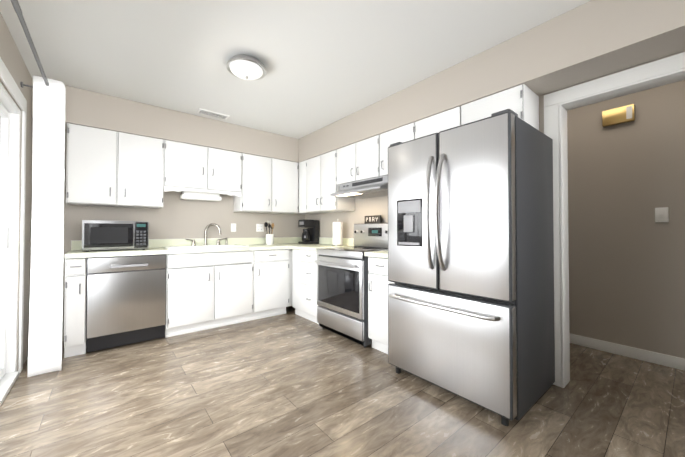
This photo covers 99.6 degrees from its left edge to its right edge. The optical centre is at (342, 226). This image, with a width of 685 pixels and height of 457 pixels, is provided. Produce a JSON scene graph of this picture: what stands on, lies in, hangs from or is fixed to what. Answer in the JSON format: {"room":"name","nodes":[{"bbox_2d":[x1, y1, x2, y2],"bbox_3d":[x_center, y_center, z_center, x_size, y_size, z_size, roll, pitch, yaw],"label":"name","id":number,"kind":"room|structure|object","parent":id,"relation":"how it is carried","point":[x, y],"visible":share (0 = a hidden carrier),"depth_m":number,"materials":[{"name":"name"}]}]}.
{"room":"kitchen","nodes":[
{"label":"kitchen","id":0,"kind":"room"},
{"bbox_2d":[0,12,32,370],"bbox_3d":[-1.110,-0.121,0.445,0.120,2.478,6.000,1,-1,-39],"label":"wall","id":1,"kind":"structure","parent":0,"point":[12,59],"depth_m":2.42,"materials":[{"name":"beige paint"}]},
{"bbox_2d":[0,57,26,405],"bbox_3d":[-1.800,0.045,1.313,0.116,2.170,2.550,1,-1,-39],"label":"sliding glass door","id":2,"kind":"structure","parent":1,"relation":"in","point":[10,111],"depth_m":2.20,"materials":[{"name":"white glass"}]},
{"bbox_2d":[10,0,65,376],"bbox_3d":[-1.564,-0.026,1.300,0.259,2.288,2.801,1,-1,-39],"label":"vertical blinds","id":3,"kind":"object","parent":1,"relation":"attached to","point":[46,283],"visible":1,"depth_m":2.24,"materials":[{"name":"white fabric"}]},
{"bbox_2d":[31,78,298,162],"bbox_3d":[-1.818,-1.144,3.550,2.700,0.345,0.318,1,-1,-39],"label":"wall","id":4,"kind":"structure","parent":0,"point":[83,107],"depth_m":3.24,"materials":[{"name":"beige paint"}]},
{"bbox_2d":[62,131,304,341],"bbox_3d":[-1.824,-0.076,3.816,3.290,2.478,0.120,1,-1,-39],"label":"wall","id":5,"kind":"structure","parent":0,"point":[175,216],"depth_m":3.61,"materials":[{"name":"beige paint"}]},
{"bbox_2d":[66,123,165,208],"bbox_3d":[-2.383,-0.599,3.080,0.784,0.754,0.317,1,-1,-39],"label":"upper cabinet","id":6,"kind":"object","parent":5,"relation":"attached to","point":[107,168],"depth_m":2.93,"materials":[{"name":"white wood"}]},
{"bbox_2d":[166,140,241,194],"bbox_3d":[-1.743,-0.710,3.606,0.870,0.519,0.317,1,-1,-39],"label":"upper cabinet","id":7,"kind":"object","parent":5,"relation":"attached to","point":[189,167],"depth_m":3.46,"materials":[{"name":"white wood"}]},
{"bbox_2d":[180,191,220,200],"bbox_3d":[-1.769,-0.392,3.627,0.450,0.112,0.130,1,-1,-39],"label":"under-cabinet light","id":8,"kind":"object","parent":7,"relation":"attached to","point":[191,195],"visible":0.96,"depth_m":3.57,"materials":[{"name":"white plastic"}]},
{"bbox_2d":[231,223,235,231],"bbox_3d":[-1.503,0.008,3.994,0.072,0.115,0.007,1,-1,-39],"label":"electrical outlet","id":9,"kind":"object","parent":5,"relation":"attached to","point":[233,225],"depth_m":3.99,"materials":[{"name":"white plastic"}]},
{"bbox_2d":[256,224,263,231],"bbox_3d":[-1.206,0.012,4.237,0.115,0.115,0.007,1,-1,-39],"label":"electrical outlet","id":10,"kind":"object","parent":5,"relation":"attached to","point":[259,227],"depth_m":4.23,"materials":[{"name":"white plastic"}]},
{"bbox_2d":[230,153,297,213],"bbox_3d":[-1.082,-0.585,4.147,0.840,0.754,0.317,1,-1,-39],"label":"upper cabinet","id":11,"kind":"object","parent":5,"relation":"attached to","point":[269,185],"depth_m":3.99,"materials":[{"name":"white wood"}]},
{"bbox_2d":[298,163,308,214],"bbox_3d":[-0.633,-0.580,4.515,0.322,0.754,0.317,1,-1,-39],"label":"upper cabinet","id":12,"kind":"object","parent":5,"relation":"attached to","point":[298,163],"depth_m":4.32,"materials":[{"name":"white wood"}]},
{"bbox_2d":[0,0,590,138],"bbox_3d":[0.522,-1.382,1.800,4.340,0.080,6.240,1,-1,-39],"label":"ceiling","id":13,"kind":"structure","parent":0,"point":[326,62],"depth_m":2.14,"materials":[{"name":"white paint"}]},
{"bbox_2d":[197,108,228,118],"bbox_3d":[-1.504,-1.313,3.371,0.330,0.012,0.130,1,-1,-39],"label":"ceiling vent","id":14,"kind":"object","parent":13,"relation":"in","point":[211,113],"visible":1,"depth_m":3.35,"materials":[{"name":"white metal"}]},
{"bbox_2d":[226,55,265,79],"bbox_3d":[-0.775,-1.262,2.339,0.310,0.144,0.310,1,-1,-39],"label":"ceiling light","id":15,"kind":"object","parent":13,"relation":"attached to","point":[245,67],"visible":1,"depth_m":2.27,"materials":[{"name":"white glass"}]},
{"bbox_2d":[0,306,684,456],"bbox_3d":[0.560,1.167,1.798,4.440,0.060,6.240,1,-1,-39],"label":"floor","id":16,"kind":"structure","parent":0,"point":[290,383],"depth_m":1.83,"materials":[{"name":"brown wood"}]},
{"bbox_2d":[86,254,165,351],"bbox_3d":[-2.222,0.718,2.989,0.610,0.868,0.579,1,-1,-39],"label":"dishwasher","id":17,"kind":"object","parent":16,"relation":"on","point":[126,300],"visible":1,"depth_m":2.75,"materials":[{"name":"grey metal"}]},
{"bbox_2d":[232,245,291,320],"bbox_3d":[-1.101,0.727,3.932,0.506,0.873,0.596,1,-1,-39],"label":"base cabinet","id":18,"kind":"object","parent":16,"relation":"on","point":[261,274],"depth_m":3.63,"materials":[{"name":"white wood"}]},
{"bbox_2d":[82,220,148,251],"bbox_3d":[-2.338,0.088,2.998,0.520,0.297,0.391,1,-1,-39],"label":"microwave","id":19,"kind":"object","parent":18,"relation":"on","point":[105,235],"visible":1,"depth_m":2.83,"materials":[{"name":"metal"}]},
{"bbox_2d":[162,245,248,249],"bbox_3d":[-1.623,0.334,3.462,0.860,0.206,0.475,1,-1,-39],"label":"sink","id":20,"kind":"object","parent":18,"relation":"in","point":[197,247],"visible":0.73,"depth_m":3.46,"materials":[{"name":"white ceramic"}]},
{"bbox_2d":[185,223,227,245],"bbox_3d":[-1.701,0.098,3.688,0.511,0.295,0.175,1,-1,-39],"label":"faucet","id":21,"kind":"object","parent":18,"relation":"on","point":[206,229],"visible":0.83,"depth_m":3.71,"materials":[{"name":"silver metal"}]},
{"bbox_2d":[284,245,296,256],"bbox_3d":[-0.663,0.732,4.292,0.627,0.873,0.596,1,-1,-39],"label":"base cabinet","id":22,"kind":"object","parent":16,"relation":"on","point":[285,246],"depth_m":3.90,"materials":[{"name":"white wood"}]},
{"bbox_2d":[264,221,273,244],"bbox_3d":[-1.048,0.082,4.166,0.147,0.340,0.116,1,-1,-39],"label":"utensil crock","id":23,"kind":"object","parent":22,"relation":"on","point":[269,239],"visible":1,"depth_m":4.13,"materials":[{"name":"white ceramic"}]},
{"bbox_2d":[298,219,318,243],"bbox_3d":[-0.509,0.072,4.377,0.252,0.365,0.207,1,-1,-39],"label":"coffee maker","id":24,"kind":"object","parent":22,"relation":"on","point":[310,234],"visible":1,"depth_m":4.32,"materials":[{"name":"black plastic"}]},
{"bbox_2d":[292,245,328,313],"bbox_3d":[-0.373,0.728,3.950,0.616,0.873,0.223,1,-1,-39],"label":"base cabinet","id":25,"kind":"object","parent":16,"relation":"on","point":[294,259],"depth_m":3.81,"materials":[{"name":"white wood"}]},
{"bbox_2d":[297,245,340,323],"bbox_3d":[-0.161,0.724,3.692,0.616,0.873,0.445,1,-1,-39],"label":"base cabinet","id":26,"kind":"object","parent":16,"relation":"on","point":[304,284],"depth_m":3.55,"materials":[{"name":"white wood"}]},
{"bbox_2d":[332,219,342,245],"bbox_3d":[-0.064,0.071,3.835,0.150,0.353,0.150,1,-1,-39],"label":"paper towel holder","id":27,"kind":"object","parent":26,"relation":"on","point":[337,233],"visible":1,"depth_m":3.78,"materials":[{"name":"white paper"}]},
{"bbox_2d":[314,223,387,347],"bbox_3d":[0.172,0.555,3.180,0.717,1.200,0.762,1,-1,-39],"label":"range","id":28,"kind":"object","parent":16,"relation":"on","point":[342,290],"visible":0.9,"depth_m":2.97,"materials":[{"name":"grey metal"}]},
{"bbox_2d":[365,215,380,223],"bbox_3d":[0.361,-0.090,3.463,0.028,0.094,0.262,1,-1,-39],"label":"sign","id":29,"kind":"object","parent":28,"relation":"on","point":[373,219],"visible":0.98,"depth_m":3.44,"materials":[{"name":"grey"}]},
{"bbox_2d":[365,253,394,353],"bbox_3d":[0.600,0.712,2.765,0.616,0.873,0.412,1,-1,-39],"label":"base cabinet","id":30,"kind":"object","parent":16,"relation":"on","point":[378,282],"depth_m":2.62,"materials":[{"name":"white wood"}]},
{"bbox_2d":[388,109,554,425],"bbox_3d":[0.904,0.240,2.160,0.844,1.803,0.906,1,-1,-39],"label":"refrigerator","id":31,"kind":"object","parent":16,"relation":"on","point":[470,266],"visible":1,"depth_m":1.83,"materials":[{"name":"grey metal"}]},
{"bbox_2d":[299,0,684,161],"bbox_3d":[1.171,-1.160,2.329,0.318,0.345,5.996,1,-1,-39],"label":"wall","id":32,"kind":"structure","parent":0,"point":[590,40],"depth_m":1.93,"materials":[{"name":"beige paint"}]},
{"bbox_2d":[305,51,684,237],"bbox_3d":[1.341,-0.094,2.455,0.120,2.478,6.000,1,-1,-39],"label":"wall","id":33,"kind":"structure","parent":0,"point":[372,206],"depth_m":3.73,"materials":[{"name":"beige paint"}]},
{"bbox_2d":[299,161,318,213],"bbox_3d":[-0.459,-0.583,4.310,0.317,0.754,0.208,1,-1,-39],"label":"upper cabinet","id":34,"kind":"object","parent":33,"relation":"attached to","point":[300,163],"depth_m":4.24,"materials":[{"name":"white wood"}]},
{"bbox_2d":[303,150,354,213],"bbox_3d":[-0.176,-0.587,3.965,0.317,0.754,0.686,1,-1,-39],"label":"upper cabinet","id":35,"kind":"object","parent":33,"relation":"attached to","point":[322,177],"depth_m":3.84,"materials":[{"name":"white wood"}]},
{"bbox_2d":[335,136,374,187],"bbox_3d":[0.273,-0.746,3.419,0.317,0.450,0.731,1,-1,-39],"label":"upper cabinet","id":36,"kind":"object","parent":33,"relation":"attached to","point":[356,161],"depth_m":3.32,"materials":[{"name":"white wood"}]},
{"bbox_2d":[330,175,387,198],"bbox_3d":[0.302,-0.440,3.237,0.498,0.152,0.790,1,-1,-39],"label":"range hood","id":37,"kind":"object","parent":36,"relation":"attached to","point":[370,187],"visible":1,"depth_m":3.15,"materials":[{"name":"silver metal"}]},
{"bbox_2d":[375,122,414,176],"bbox_3d":[0.648,-0.753,2.962,0.317,0.450,0.450,1,-1,-39],"label":"upper cabinet","id":38,"kind":"object","parent":33,"relation":"attached to","point":[405,133],"depth_m":2.95,"materials":[{"name":"white wood"}]},
{"bbox_2d":[415,84,538,138],"bbox_3d":[1.078,-0.838,2.439,0.317,0.294,0.906,1,-1,-39],"label":"upper cabinet","id":39,"kind":"object","parent":33,"relation":"attached to","point":[520,99],"depth_m":2.18,"materials":[{"name":"white wood"}]},
{"bbox_2d":[544,52,684,387],"bbox_3d":[2.096,0.072,1.532,0.160,2.119,1.700,1,-1,-39],"label":"door frame","id":40,"kind":"structure","parent":33,"relation":"attached to","point":[558,105],"depth_m":2.07,"materials":[{"name":"white wood"}]},
{"bbox_2d":[567,80,684,358],"bbox_3d":[2.845,-0.096,2.278,0.120,2.478,3.820,1,-1,-39],"label":"wall","id":41,"kind":"structure","parent":0,"point":[626,267],"depth_m":2.54,"materials":[{"name":"beige paint"}]},
{"bbox_2d":[602,104,634,126],"bbox_3d":[2.477,-1.000,2.603,0.048,0.140,0.210,1,-1,-39],"label":"door chime","id":42,"kind":"object","parent":41,"relation":"attached to","point":[619,115],"visible":1,"depth_m":2.58,"materials":[{"name":"gold metal"}]},
{"bbox_2d":[570,333,684,370],"bbox_3d":[2.198,1.104,2.941,0.016,0.094,1.706,1,-1,-39],"label":"baseboard","id":43,"kind":"structure","parent":41,"relation":"attached to","point":[648,356],"depth_m":2.53,"materials":[{"name":"white wood"}]},
{"bbox_2d":[655,207,668,221],"bbox_3d":[2.652,-0.101,2.404,0.014,0.124,0.076,1,-1,-39],"label":"hall light switch","id":44,"kind":"object","parent":41,"relation":"attached to","point":[661,214],"visible":1,"depth_m":2.40,"materials":[{"name":"white plastic"}]}
]}

